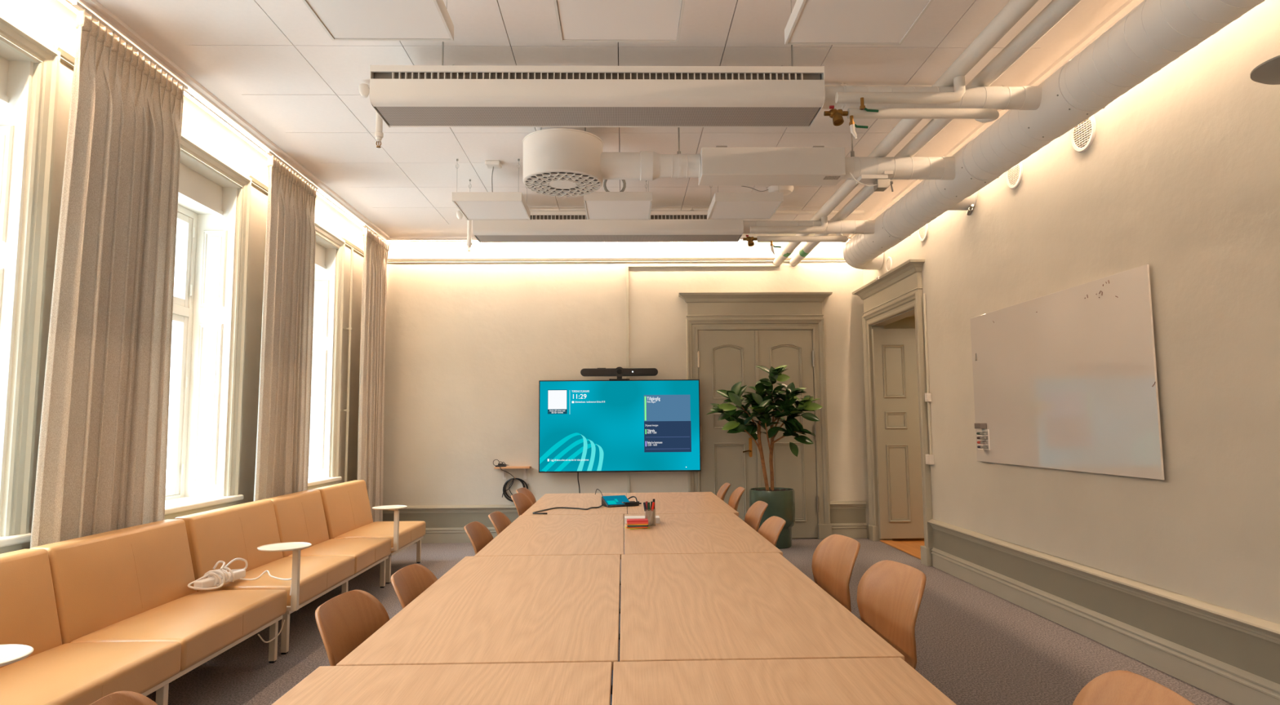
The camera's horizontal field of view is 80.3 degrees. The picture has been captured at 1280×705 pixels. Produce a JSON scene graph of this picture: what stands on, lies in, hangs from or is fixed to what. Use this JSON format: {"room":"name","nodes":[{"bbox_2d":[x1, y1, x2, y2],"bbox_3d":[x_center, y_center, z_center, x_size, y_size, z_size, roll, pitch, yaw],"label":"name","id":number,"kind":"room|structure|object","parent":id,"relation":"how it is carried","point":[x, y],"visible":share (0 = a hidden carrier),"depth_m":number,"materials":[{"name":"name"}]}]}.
{"room":"conference room","nodes":[
{"label":"conference room","id":0,"kind":"room"},
{"bbox_2d":[0,0,364,549],"bbox_3d":[-3.360,-0.174,3.644,0.550,3.800,11.170,0,-5,-1],"label":"wall","id":1,"kind":"structure","parent":0,"point":[51,21],"depth_m":5.90,"materials":[{"name":"beige paint"}]},
{"bbox_2d":[0,12,61,554],"bbox_3d":[-3.219,-0.344,3.131,0.430,2.638,1.570,0,-5,-1],"label":"window","id":2,"kind":"structure","parent":1,"relation":"in","point":[16,78],"depth_m":3.80,"materials":[{"name":"beige"}]},
{"bbox_2d":[164,132,251,519],"bbox_3d":[-3.265,-0.148,5.186,0.430,2.638,1.580,0,-5,-1],"label":"window","id":3,"kind":"structure","parent":1,"relation":"in","point":[205,315],"depth_m":5.78,"materials":[{"name":"beige"}]},
{"bbox_2d":[307,220,345,489],"bbox_3d":[-3.310,0.046,7.227,0.430,2.638,1.580,0,-5,-1],"label":"window","id":4,"kind":"structure","parent":1,"relation":"in","point":[327,285],"depth_m":7.85,"materials":[{"name":"beige"}]},
{"bbox_2d":[340,247,353,482],"bbox_3d":[-3.142,0.497,8.082,0.080,3.300,0.120,0,-5,-1],"label":"pipe","id":5,"kind":"object","parent":1,"relation":"attached to","point":[349,328],"visible":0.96,"depth_m":8.14,"materials":[{"name":"beige"}]},
{"bbox_2d":[96,0,1128,236],"bbox_3d":[-0.338,-2.019,3.887,6.625,0.330,11.170,0,-5,-1],"label":"ceiling","id":6,"kind":"structure","parent":0,"point":[276,54],"depth_m":4.77,"materials":[{"name":"paint"}]},
{"bbox_2d":[58,0,364,229],"bbox_3d":[-2.957,-1.824,3.788,0.025,0.031,10.525,0,-5,-1],"label":"led strip","id":7,"kind":"object","parent":6,"relation":"attached to","point":[66,2],"visible":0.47,"depth_m":5.51,"materials":[{"name":"white plastic"}]},
{"bbox_2d":[302,0,453,40],"bbox_3d":[-1.182,-1.710,3.382,0.580,0.366,0.580,0,-5,-1],"label":"light panel","id":8,"kind":"object","parent":6,"relation":"hanging from","point":[341,20],"visible":1,"depth_m":3.47,"materials":[{"name":"white plastic"}]},
{"bbox_2d":[452,159,530,220],"bbox_3d":[-1.271,-1.406,6.576,0.570,0.366,0.590,0,-5,-1],"label":"light panel","id":9,"kind":"object","parent":6,"relation":"hanging from","point":[473,206],"visible":0.87,"depth_m":6.43,"materials":[{"name":"white metal"}]},
{"bbox_2d":[455,201,528,219],"bbox_3d":[-1.270,-1.233,6.560,0.542,0.007,0.562,0,-5,-1],"label":"diffuser","id":10,"kind":"object","parent":9,"relation":"attached to","point":[469,210],"depth_m":6.56,"materials":[{"name":"white"}]},
{"bbox_2d":[522,127,603,197],"bbox_3d":[-0.572,-1.457,5.652,0.599,0.450,0.599,3,-6,-30],"label":"ceiling vent","id":11,"kind":"object","parent":6,"relation":"in","point":[563,162],"visible":1,"depth_m":5.42,"materials":[{"name":"white metal"}]},
{"bbox_2d":[369,41,825,128],"bbox_3d":[-0.240,-1.596,4.537,2.593,0.390,0.400,0,-5,-1],"label":"beam","id":12,"kind":"structure","parent":6,"relation":"hanging from","point":[442,95],"depth_m":4.36,"materials":[{"name":"white metal"}]},
{"bbox_2d":[472,211,743,243],"bbox_3d":[-0.306,-1.315,7.493,2.593,0.390,0.400,0,-5,-1],"label":"beam","id":13,"kind":"structure","parent":6,"relation":"hanging from","point":[543,226],"depth_m":7.30,"materials":[{"name":"white metal"}]},
{"bbox_2d":[386,240,848,243],"bbox_3d":[-0.233,-1.341,9.104,5.655,0.031,0.025,0,-5,-1],"label":"led strip","id":14,"kind":"object","parent":6,"relation":"attached to","point":[740,241],"visible":0.15,"depth_m":9.04,"materials":[{"name":"white metal"}]},
{"bbox_2d":[583,182,652,220],"bbox_3d":[-0.190,-1.413,6.601,0.568,0.366,0.600,0,-5,-1],"label":"light panel","id":15,"kind":"object","parent":6,"relation":"hanging from","point":[599,206],"visible":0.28,"depth_m":6.46,"materials":[{"name":"white metal"}]},
{"bbox_2d":[585,200,650,218],"bbox_3d":[-0.188,-1.239,6.584,0.540,0.007,0.572,0,-5,-1],"label":"diffuser","id":16,"kind":"object","parent":15,"relation":"attached to","point":[593,209],"depth_m":6.57,"materials":[{"name":"white"}]},
{"bbox_2d":[553,0,684,42],"bbox_3d":[-0.093,-1.717,3.409,0.576,0.366,0.585,0,-5,-1],"label":"light panel","id":17,"kind":"object","parent":6,"relation":"hanging from","point":[578,20],"visible":1,"depth_m":3.49,"materials":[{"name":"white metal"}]},
{"bbox_2d":[456,208,864,251],"bbox_3d":[0.221,-1.264,7.779,4.189,0.446,0.065,0,-5,-1],"label":"pipe","id":18,"kind":"object","parent":6,"relation":"attached to","point":[459,214],"visible":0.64,"depth_m":7.79,"materials":[{"name":"white metal"}]},
{"bbox_2d":[677,127,680,153],"bbox_3d":[0.291,-1.582,5.683,0.027,0.210,0.028,0,-5,-1],"label":"rod","id":19,"kind":"object","parent":6,"relation":"hanging from","point":[678,151],"visible":0.76,"depth_m":5.68,"materials":[{"name":"silver metal"}]},
{"bbox_2d":[600,151,701,181],"bbox_3d":[0.074,-1.392,5.660,0.743,0.216,0.216,0,-5,-1],"label":"duct","id":20,"kind":"object","parent":19,"relation":"hanging from","point":[643,166],"visible":0.98,"depth_m":5.58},
{"bbox_2d":[359,82,1002,147],"bbox_3d":[0.284,-1.542,4.923,4.189,0.433,0.065,0,-5,-1],"label":"pipe","id":21,"kind":"object","parent":6,"relation":"attached to","point":[364,88],"visible":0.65,"depth_m":4.87,"materials":[{"name":"white metal"}]},
{"bbox_2d":[707,186,783,219],"bbox_3d":[0.904,-1.419,6.631,0.570,0.366,0.570,0,-5,-1],"label":"light panel","id":22,"kind":"object","parent":6,"relation":"hanging from","point":[723,206],"visible":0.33,"depth_m":6.49,"materials":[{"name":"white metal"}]},
{"bbox_2d":[709,201,780,218],"bbox_3d":[0.905,-1.245,6.614,0.542,0.007,0.542,0,-5,-1],"label":"diffuser","id":23,"kind":"object","parent":22,"relation":"attached to","point":[718,210],"depth_m":6.61,"materials":[{"name":"white"}]},
{"bbox_2d":[741,185,793,195],"bbox_3d":[1.198,-1.522,7.154,0.501,0.073,0.240,0,-5,-1],"label":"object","id":24,"kind":"object","parent":6,"relation":"attached to","point":[785,189],"visible":0.73,"depth_m":7.09,"materials":[{"name":"white plastic"}]},
{"bbox_2d":[784,0,933,44],"bbox_3d":[1.001,-1.722,3.446,0.573,0.366,0.600,0,-5,-1],"label":"light panel","id":25,"kind":"object","parent":6,"relation":"hanging from","point":[811,22],"visible":1,"depth_m":3.52,"materials":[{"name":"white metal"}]},
{"bbox_2d":[382,241,869,538],"bbox_3d":[-0.239,0.326,9.177,5.935,3.800,0.200,0,-5,-1],"label":"wall","id":26,"kind":"structure","parent":0,"point":[469,346],"depth_m":9.10,"materials":[{"name":"beige paint"}]},
{"bbox_2d":[53,44,845,263],"bbox_3d":[-0.169,-1.465,5.632,5.935,0.065,7.200,0,-5,-1],"label":"trim","id":27,"kind":"structure","parent":26,"relation":"attached to","point":[66,57],"depth_m":9.18,"materials":[{"name":"beige"}]},
{"bbox_2d":[538,379,701,472],"bbox_3d":[-0.239,0.864,8.952,1.890,1.074,0.144,0,-5,-1],"label":"wall screen","id":28,"kind":"object","parent":26,"relation":"attached to","point":[641,425],"visible":1,"depth_m":8.88,"materials":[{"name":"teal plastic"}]},
{"bbox_2d":[580,367,657,380],"bbox_3d":[-0.243,0.247,8.927,0.910,0.150,0.094,0,-5,-1],"label":"bar","id":29,"kind":"object","parent":28,"relation":"on","point":[619,372],"visible":1,"depth_m":8.89,"materials":[{"name":"black plastic"}]},
{"bbox_2d":[382,508,866,528],"bbox_3d":[-0.259,1.944,8.920,5.865,0.190,0.004,0,-5,-1],"label":"dado","id":30,"kind":"object","parent":26,"relation":"attached to","point":[451,520],"visible":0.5,"depth_m":8.88,"materials":[{"name":"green paint"}]},
{"bbox_2d":[382,501,866,513],"bbox_3d":[-0.260,1.820,8.909,5.865,0.086,0.050,0,-5,-1],"label":"trim","id":31,"kind":"structure","parent":26,"relation":"attached to","point":[833,504],"depth_m":8.87,"materials":[{"name":"green paint"}]},
{"bbox_2d":[414,523,866,543],"bbox_3d":[-0.257,2.119,8.889,5.865,0.176,0.034,0,-5,-1],"label":"baseboard","id":32,"kind":"structure","parent":26,"relation":"attached to","point":[853,531],"depth_m":8.84,"materials":[{"name":"green paint"}]},
{"bbox_2d":[626,264,777,493],"bbox_3d":[0.768,0.341,9.086,1.855,2.833,0.021,0,-5,-1],"label":"cable trunking","id":33,"kind":"object","parent":26,"relation":"attached to","point":[627,265],"visible":0.73,"depth_m":9.19,"materials":[{"name":"beige plastic"}]},
{"bbox_2d":[678,292,832,539],"bbox_3d":[1.397,0.739,9.009,1.845,2.920,0.130,0,-5,-1],"label":"door","id":34,"kind":"structure","parent":26,"relation":"in","point":[728,335],"depth_m":9.08,"materials":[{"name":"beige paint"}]},
{"bbox_2d":[773,0,1038,266],"bbox_3d":[1.827,-1.647,3.926,0.170,0.183,10.722,0,-5,-1],"label":"pipe","id":35,"kind":"object","parent":26,"relation":"attached to","point":[1014,11],"visible":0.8,"depth_m":4.37,"materials":[{"name":"white"}]},
{"bbox_2d":[750,216,827,232],"bbox_3d":[1.442,-1.234,7.343,0.751,0.150,0.062,0,-5,-1],"label":"insulated pipe","id":36,"kind":"object","parent":35,"relation":"attached to","point":[824,220],"visible":1,"depth_m":7.32,"materials":[{"name":"white"}]},
{"bbox_2d":[835,75,965,103],"bbox_3d":[1.507,-1.515,4.388,0.751,0.150,0.062,0,-5,-1],"label":"insulated pipe","id":37,"kind":"object","parent":35,"relation":"attached to","point":[959,86],"visible":1,"depth_m":4.36,"materials":[{"name":"white"}]},
{"bbox_2d":[789,0,1082,266],"bbox_3d":[2.031,-1.649,3.931,0.180,0.183,10.723,0,-5,-1],"label":"pipe","id":38,"kind":"object","parent":26,"relation":"attached to","point":[1055,11],"visible":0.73,"depth_m":4.36,"materials":[{"name":"white"}]},
{"bbox_2d":[756,234,848,242],"bbox_3d":[1.576,-1.178,7.457,0.894,0.242,0.288,0,-5,-1],"label":"insulated pipe","id":39,"kind":"object","parent":38,"relation":"attached to","point":[839,237],"visible":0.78,"depth_m":7.31,"materials":[{"name":"white"}]},
{"bbox_2d":[846,108,999,123],"bbox_3d":[1.641,-1.459,4.501,0.894,0.242,0.288,0,-5,-1],"label":"insulated pipe","id":40,"kind":"object","parent":38,"relation":"attached to","point":[982,115],"visible":0.88,"depth_m":4.36,"materials":[{"name":"white"}]},
{"bbox_2d":[823,105,848,125],"bbox_3d":[1.127,-1.357,4.351,0.132,0.107,0.079,0,-5,-1],"label":"control valve","id":41,"kind":"object","parent":40,"relation":"attached to","point":[837,115],"visible":1,"depth_m":4.34,"materials":[{"name":"gold metal"}]},
{"bbox_2d":[146,537,1234,704],"bbox_3d":[0.922,1.751,3.556,9.085,0.122,11.170,0,-5,-1],"label":"floor","id":42,"kind":"structure","parent":0,"point":[976,646],"depth_m":4.53,"materials":[{"name":"grey carpet"}]},
{"bbox_2d":[89,691,157,704],"bbox_3d":[-0.819,1.107,1.496,0.581,0.805,0.473,1,-6,-13],"label":"shell chair","id":43,"kind":"object","parent":42,"relation":"on","point":[119,698],"visible":1,"depth_m":1.62,"materials":[{"name":"brown wood"}]},
{"bbox_2d":[0,519,287,704],"bbox_3d":[-2.417,1.293,3.413,0.730,0.820,2.137,0,-5,-1],"label":"bench sofa","id":44,"kind":"object","parent":42,"relation":"on","point":[102,615],"visible":1,"depth_m":3.50,"materials":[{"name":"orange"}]},
{"bbox_2d":[0,644,33,666],"bbox_3d":[-2.043,1.130,2.309,0.292,0.390,0.292,0,-5,-1],"label":"tray table","id":45,"kind":"object","parent":44,"relation":"attached to","point":[10,654],"visible":1,"depth_m":2.38,"materials":[{"name":"beige"}]},
{"bbox_2d":[0,548,62,668],"bbox_3d":[-2.664,1.094,2.886,0.213,0.520,1.058,0,-5,-1],"label":"cushion","id":46,"kind":"object","parent":44,"relation":"on","point":[31,609],"depth_m":3.26,"materials":[{"name":"leather"}]},
{"bbox_2d":[0,641,181,704],"bbox_3d":[-2.302,1.308,2.874,0.523,0.163,1.062,0,-5,-1],"label":"seat cushion","id":47,"kind":"object","parent":44,"relation":"on","point":[55,673],"depth_m":3.02,"materials":[{"name":"leather"}]},
{"bbox_2d":[30,519,196,644],"bbox_3d":[-2.688,1.196,3.954,0.213,0.520,1.063,0,-5,-1],"label":"cushion","id":48,"kind":"object","parent":44,"relation":"on","point":[102,580],"depth_m":3.82,"materials":[{"name":"leather"}]},
{"bbox_2d":[70,589,287,671],"bbox_3d":[-2.325,1.409,3.941,0.523,0.163,1.067,0,-5,-1],"label":"seat cushion","id":49,"kind":"object","parent":44,"relation":"on","point":[206,624],"depth_m":3.79,"materials":[{"name":"leather"}]},
{"bbox_2d":[257,542,311,611],"bbox_3d":[-2.093,1.332,4.459,0.292,0.386,0.292,0,-5,-1],"label":"tray table","id":50,"kind":"object","parent":44,"relation":"attached to","point":[295,547],"visible":0.98,"depth_m":4.50,"materials":[{"name":"beige"}]},
{"bbox_2d":[257,542,311,551],"bbox_3d":[-2.095,1.147,4.476,0.292,0.014,0.292,0,-5,-1],"label":"tray","id":51,"kind":"object","parent":50,"relation":"on","point":[291,546],"depth_m":4.46,"materials":[{"name":"beige"}]},
{"bbox_2d":[174,489,391,654],"bbox_3d":[-2.467,1.493,5.518,0.730,0.820,1.967,0,-5,-1],"label":"bench sofa","id":52,"kind":"object","parent":42,"relation":"on","point":[227,534],"visible":0.74,"depth_m":5.22,"materials":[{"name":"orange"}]},
{"bbox_2d":[174,500,283,591],"bbox_3d":[-2.717,1.304,5.086,0.213,0.520,1.078,0,-5,-1],"label":"cushion","id":53,"kind":"object","parent":52,"relation":"on","point":[227,534],"depth_m":4.98,"materials":[{"name":"leather"}]},
{"bbox_2d":[187,558,291,595],"bbox_3d":[-2.322,1.345,4.489,0.485,0.200,0.434,-1,-5,9],"label":"cable","id":54,"kind":"object","parent":52,"relation":"on","point":[216,579],"visible":0.98,"depth_m":4.49,"materials":[{"name":"white"}]},
{"bbox_2d":[205,555,355,606],"bbox_3d":[-2.355,1.517,5.073,0.523,0.163,1.082,0,-5,-1],"label":"seat cushion","id":55,"kind":"object","parent":52,"relation":"on","point":[319,575],"depth_m":5.00,"materials":[{"name":"leather"}]},
{"bbox_2d":[261,489,328,557],"bbox_3d":[-2.739,1.397,6.068,0.213,0.520,0.873,0,-5,-1],"label":"cushion","id":56,"kind":"object","parent":52,"relation":"on","point":[300,516],"depth_m":6.02,"materials":[{"name":"leather"}]},
{"bbox_2d":[288,537,391,574],"bbox_3d":[-2.377,1.610,6.056,0.523,0.163,0.877,0,-5,-1],"label":"seat cushion","id":57,"kind":"object","parent":52,"relation":"on","point":[367,553],"depth_m":5.96,"materials":[{"name":"leather"}]},
{"bbox_2d":[315,590,389,666],"bbox_3d":[-0.712,1.193,2.411,0.581,0.805,0.473,-1,-5,3],"label":"shell chair","id":58,"kind":"object","parent":42,"relation":"on","point":[346,620],"visible":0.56,"depth_m":2.47,"materials":[{"name":"brown wood"}]},
{"bbox_2d":[311,480,426,583],"bbox_3d":[-2.506,1.644,7.103,0.730,0.820,1.092,0,-5,-1],"label":"bench sofa","id":59,"kind":"object","parent":42,"relation":"on","point":[346,505],"visible":0.62,"depth_m":6.97,"materials":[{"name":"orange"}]},
{"bbox_2d":[311,480,373,539],"bbox_3d":[-2.766,1.496,7.111,0.213,0.520,1.088,0,-5,-1],"label":"cushion","id":60,"kind":"object","parent":59,"relation":"on","point":[346,505],"depth_m":6.98,"materials":[{"name":"leather"}]},
{"bbox_2d":[333,521,426,553],"bbox_3d":[-2.404,1.710,7.099,0.523,0.163,1.092,0,-5,-1],"label":"seat cushion","id":61,"kind":"object","parent":59,"relation":"on","point":[410,532],"depth_m":6.96,"materials":[{"name":"leather"}]},
{"bbox_2d":[372,505,407,551],"bbox_3d":[-2.176,1.526,6.589,0.292,0.368,0.292,0,-5,-1],"label":"tray table","id":62,"kind":"object","parent":59,"relation":"attached to","point":[392,508],"visible":0.99,"depth_m":6.53,"materials":[{"name":"beige"}]},
{"bbox_2d":[390,564,437,608],"bbox_3d":[-0.646,1.240,2.903,0.581,0.805,0.473,-1,-5,0],"label":"shell chair","id":63,"kind":"object","parent":42,"relation":"on","point":[408,583],"visible":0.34,"depth_m":2.97,"materials":[{"name":"brown wood"}]},
{"bbox_2d":[271,662,612,704],"bbox_3d":[-0.430,1.100,1.127,0.756,0.740,1.627,0,-5,-1],"label":"conference table","id":64,"kind":"object","parent":42,"relation":"on","point":[589,683],"visible":1,"depth_m":1.81,"materials":[{"name":"brown wood"}]},
{"bbox_2d":[336,555,620,670],"bbox_3d":[-0.439,1.255,2.759,0.734,0.740,1.633,0,-5,-1],"label":"conference table","id":65,"kind":"object","parent":42,"relation":"on","point":[556,608],"visible":0.89,"depth_m":2.45,"materials":[{"name":"brown wood"}]},
{"bbox_2d":[463,521,493,555],"bbox_3d":[-0.688,1.368,4.254,0.581,0.805,0.473,0,-5,0],"label":"shell chair","id":66,"kind":"object","parent":42,"relation":"on","point":[479,535],"visible":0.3,"depth_m":4.35,"materials":[{"name":"brown wood"}]},
{"bbox_2d":[488,511,511,535],"bbox_3d":[-0.659,1.418,4.779,0.581,0.805,0.473,0,-5,0],"label":"shell chair","id":67,"kind":"object","parent":42,"relation":"on","point":[499,520],"visible":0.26,"depth_m":4.88,"materials":[{"name":"brown wood"}]},
{"bbox_2d":[511,493,533,516],"bbox_3d":[-0.734,1.542,6.083,0.581,0.805,0.473,-1,-5,7],"label":"shell chair","id":68,"kind":"object","parent":42,"relation":"on","point":[522,502],"visible":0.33,"depth_m":6.20,"materials":[{"name":"brown wood"}]},
{"bbox_2d":[474,514,623,694],"bbox_3d":[-0.449,1.410,4.393,0.712,0.740,1.633,0,-5,-1],"label":"conference table","id":69,"kind":"object","parent":42,"relation":"on","point":[584,534],"visible":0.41,"depth_m":4.19,"materials":[{"name":"brown wood"}]},
{"bbox_2d":[522,493,626,613],"bbox_3d":[-0.469,1.566,6.028,0.732,0.740,1.633,0,-5,-1],"label":"conference table","id":70,"kind":"object","parent":42,"relation":"on","point":[581,500],"visible":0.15,"depth_m":5.88,"materials":[{"name":"brown wood"}]},
{"bbox_2d":[601,495,641,507],"bbox_3d":[-0.138,1.132,5.790,0.286,0.072,0.167,2,-6,-23],"label":"panel","id":71,"kind":"object","parent":70,"relation":"on","point":[612,501],"visible":0.99,"depth_m":5.75,"materials":[{"name":"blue plastic"}]},
{"bbox_2d":[626,492,738,516],"bbox_3d":[0.287,1.561,6.045,0.771,0.740,1.633,0,-5,-1],"label":"conference table","id":72,"kind":"object","parent":42,"relation":"on","point":[664,502],"visible":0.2,"depth_m":5.93,"materials":[{"name":"brown wood"}]},
{"bbox_2d":[624,513,782,555],"bbox_3d":[0.291,1.406,4.410,0.759,0.740,1.633,0,-5,-1],"label":"conference table","id":73,"kind":"object","parent":42,"relation":"on","point":[675,533],"visible":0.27,"depth_m":4.17,"materials":[{"name":"brown wood"}]},
{"bbox_2d":[728,487,745,511],"bbox_3d":[0.618,1.574,6.527,0.581,0.805,0.473,-1,-5,0],"label":"shell chair","id":74,"kind":"object","parent":42,"relation":"on","point":[735,498],"visible":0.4,"depth_m":6.65,"materials":[{"name":"brown wood"}]},
{"bbox_2d":[744,501,768,532],"bbox_3d":[0.604,1.456,5.292,0.581,0.805,0.473,0,-5,-2],"label":"shell chair","id":75,"kind":"object","parent":42,"relation":"on","point":[753,516],"visible":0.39,"depth_m":5.41,"materials":[{"name":"brown wood"}]},
{"bbox_2d":[619,552,904,662],"bbox_3d":[0.308,1.251,2.776,0.753,0.740,1.633,0,-5,-1],"label":"conference table","id":76,"kind":"object","parent":42,"relation":"on","point":[693,606],"visible":0.89,"depth_m":2.46,"materials":[{"name":"brown wood"}]},
{"bbox_2d":[705,364,822,549],"bbox_3d":[1.394,1.137,8.440,1.342,2.019,0.703,0,-5,-1],"label":"potted plant","id":77,"kind":"object","parent":42,"relation":"on","point":[780,502],"visible":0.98,"depth_m":8.47,"materials":[{"name":"green plant"}]},
{"bbox_2d":[757,515,786,546],"bbox_3d":[0.551,1.371,4.384,0.581,0.805,0.473,0,-5,-2],"label":"shell chair","id":78,"kind":"object","parent":42,"relation":"on","point":[771,529],"visible":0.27,"depth_m":4.49,"materials":[{"name":"brown wood"}]},
{"bbox_2d":[612,657,956,704],"bbox_3d":[0.330,1.095,1.144,0.755,0.740,1.627,0,-5,-1],"label":"conference table","id":79,"kind":"object","parent":42,"relation":"on","point":[860,681],"visible":1,"depth_m":1.80,"materials":[{"name":"brown wood"}]},
{"bbox_2d":[811,534,860,612],"bbox_3d":[0.739,1.294,3.591,0.581,0.805,0.473,0,-5,-8],"label":"shell chair","id":80,"kind":"object","parent":42,"relation":"on","point":[833,560],"visible":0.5,"depth_m":3.68,"materials":[{"name":"brown wood"}]},
{"bbox_2d":[857,560,926,669],"bbox_3d":[0.766,1.224,2.858,0.581,0.805,0.473,0,-6,-10],"label":"shell chair","id":81,"kind":"object","parent":42,"relation":"on","point":[890,593],"visible":0.53,"depth_m":2.93,"materials":[{"name":"brown wood"}]},
{"bbox_2d":[1072,670,1195,704],"bbox_3d":[0.814,1.098,1.537,0.581,0.805,0.473,-1,-5,4],"label":"shell chair","id":82,"kind":"object","parent":42,"relation":"on","point":[1119,687],"visible":1,"depth_m":1.67,"materials":[{"name":"brown wood"}]},
{"bbox_2d":[884,317,915,328],"bbox_3d":[4.193,0.711,7.360,2.560,2.620,3.600,0,-5,-1],"label":"wall","id":83,"kind":"structure","parent":0,"point":[907,322],"depth_m":9.15,"materials":[{"name":"beige paint"}]},
{"bbox_2d":[862,0,1279,624],"bbox_3d":[2.918,-0.211,3.787,0.140,3.800,11.170,0,-5,-1],"label":"wall","id":84,"kind":"structure","parent":0,"point":[1179,175],"depth_m":4.10,"materials":[{"name":"beige paint"}]},
{"bbox_2d":[67,0,1143,240],"bbox_3d":[-0.115,-1.854,3.804,5.655,0.026,10.625,0,-5,-1],"label":"trim","id":85,"kind":"structure","parent":84,"relation":"attached to","point":[195,89],"depth_m":5.21,"materials":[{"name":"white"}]},
{"bbox_2d":[30,0,187,548],"bbox_3d":[-2.897,-0.008,4.179,0.154,3.522,1.086,0,-5,-1],"label":"curtain","id":86,"kind":"object","parent":85,"relation":"hanging from","point":[101,466],"visible":0.88,"depth_m":4.11,"materials":[{"name":"fabric"}]},
{"bbox_2d":[253,150,318,501],"bbox_3d":[-2.943,0.195,6.307,0.133,3.522,1.000,0,-5,-1],"label":"curtain","id":87,"kind":"object","parent":85,"relation":"hanging from","point":[284,405],"visible":0.81,"depth_m":6.25,"materials":[{"name":"fabric"}]},
{"bbox_2d":[357,224,388,522],"bbox_3d":[-2.995,0.402,8.485,0.140,3.522,0.839,0,-5,-3],"label":"curtain","id":88,"kind":"object","parent":85,"relation":"hanging from","point":[374,286],"visible":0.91,"depth_m":8.38,"materials":[{"name":"fabric"}]},
{"bbox_2d":[852,259,933,566],"bbox_3d":[3.009,0.640,8.155,0.810,2.930,1.870,0,-5,-1],"label":"door","id":89,"kind":"structure","parent":84,"relation":"in","point":[900,483],"depth_m":8.74,"materials":[{"name":"green paint"}]},
{"bbox_2d":[922,293,932,454],"bbox_3d":[2.760,0.197,7.289,0.019,1.548,0.025,0,-5,-1],"label":"cable trunking","id":90,"kind":"object","parent":84,"relation":"attached to","point":[923,294],"visible":1,"depth_m":7.28,"materials":[{"name":"beige plastic"}]},
{"bbox_2d":[947,191,977,215],"bbox_3d":[2.662,-1.301,6.380,0.256,0.290,0.260,0,-5,-1],"label":"stub","id":91,"kind":"object","parent":84,"relation":"attached to","point":[968,204],"visible":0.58,"depth_m":6.30,"materials":[{"name":"silver metal"}]},
{"bbox_2d":[1005,161,1022,189],"bbox_3d":[2.792,-1.338,5.665,0.014,0.230,0.230,0,-5,-1],"label":"air vent","id":92,"kind":"object","parent":84,"relation":"in","point":[1015,175],"visible":0.74,"depth_m":5.65,"materials":[{"name":"white metal"}]},
{"bbox_2d":[843,0,1265,270],"bbox_3d":[2.607,-1.577,3.707,0.460,0.337,10.264,0,-5,-1],"label":"duct","id":93,"kind":"object","parent":84,"relation":"attached to","point":[1155,33],"visible":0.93,"depth_m":4.30,"materials":[{"name":"silver metal"}]},
{"bbox_2d":[742,220,875,234],"bbox_3d":[1.661,-1.233,7.469,1.336,0.136,0.136,0,-5,-1],"label":"duct","id":94,"kind":"object","parent":93,"relation":"attached to","point":[834,227],"visible":0.73,"depth_m":7.42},
{"bbox_2d":[841,156,955,180],"bbox_3d":[1.937,-1.384,5.701,0.864,0.172,0.172,0,-5,-1],"label":"duct","id":95,"kind":"object","parent":93,"relation":"attached to","point":[940,168],"visible":0.96,"depth_m":5.63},
{"bbox_2d":[698,146,845,186],"bbox_3d":[0.975,-1.403,5.681,1.055,0.238,0.260,0,-5,-1],"label":"box","id":96,"kind":"object","parent":95,"relation":"attached to","point":[721,166],"visible":0.9,"depth_m":5.56,"materials":[{"name":"white metal"}]},
{"bbox_2d":[849,170,893,191],"bbox_3d":[1.699,-1.249,5.612,0.314,0.153,0.140,0,-5,-1],"label":"damper actuator","id":97,"kind":"object","parent":95,"relation":"attached to","point":[881,183],"visible":1,"depth_m":5.56,"materials":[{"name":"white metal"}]},
{"bbox_2d":[822,85,1041,110],"bbox_3d":[1.727,-1.514,4.513,1.336,0.136,0.136,0,-5,-1],"label":"duct","id":98,"kind":"object","parent":93,"relation":"attached to","point":[1023,97],"visible":0.73,"depth_m":4.46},
{"bbox_2d":[969,264,1164,479],"bbox_3d":[2.800,0.201,5.211,0.037,1.180,2.152,0,-5,-1],"label":"whiteboard","id":99,"kind":"object","parent":84,"relation":"attached to","point":[1064,380],"visible":1,"depth_m":4.87,"materials":[{"name":"white ceramic"}]},
{"bbox_2d":[1071,115,1096,152],"bbox_3d":[2.811,-1.398,4.817,0.014,0.250,0.250,0,-5,-1],"label":"air vent","id":100,"kind":"object","parent":84,"relation":"in","point":[1082,135],"visible":0.76,"depth_m":4.81,"materials":[{"name":"white metal"}]},
{"bbox_2d":[927,519,1279,644],"bbox_3d":[2.855,1.199,2.748,0.050,0.086,8.970,0,-5,-1],"label":"trim","id":101,"kind":"structure","parent":84,"relation":"attached to","point":[1267,630],"depth_m":4.30,"materials":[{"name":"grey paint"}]},
{"bbox_2d":[930,547,1279,704],"bbox_3d":[2.866,1.508,2.718,0.034,0.176,8.970,0,-5,-1],"label":"baseboard","id":102,"kind":"structure","parent":84,"relation":"attached to","point":[1235,686],"depth_m":4.38,"materials":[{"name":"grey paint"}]},
{"bbox_2d":[932,528,1279,684],"bbox_3d":[2.879,1.327,2.736,0.004,0.200,8.970,0,-5,-1],"label":"dado","id":103,"kind":"object","parent":84,"relation":"attached to","point":[1255,655],"visible":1,"depth_m":4.34,"materials":[{"name":"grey paint"}]},
{"bbox_2d":[1249,55,1279,84],"bbox_3d":[2.687,-1.108,3.059,0.354,0.122,0.330,0,-5,-1],"label":"wall lamp","id":104,"kind":"object","parent":84,"relation":"attached to","point":[1268,72],"visible":1,"depth_m":3.09,"materials":[{"name":"grey plastic"}]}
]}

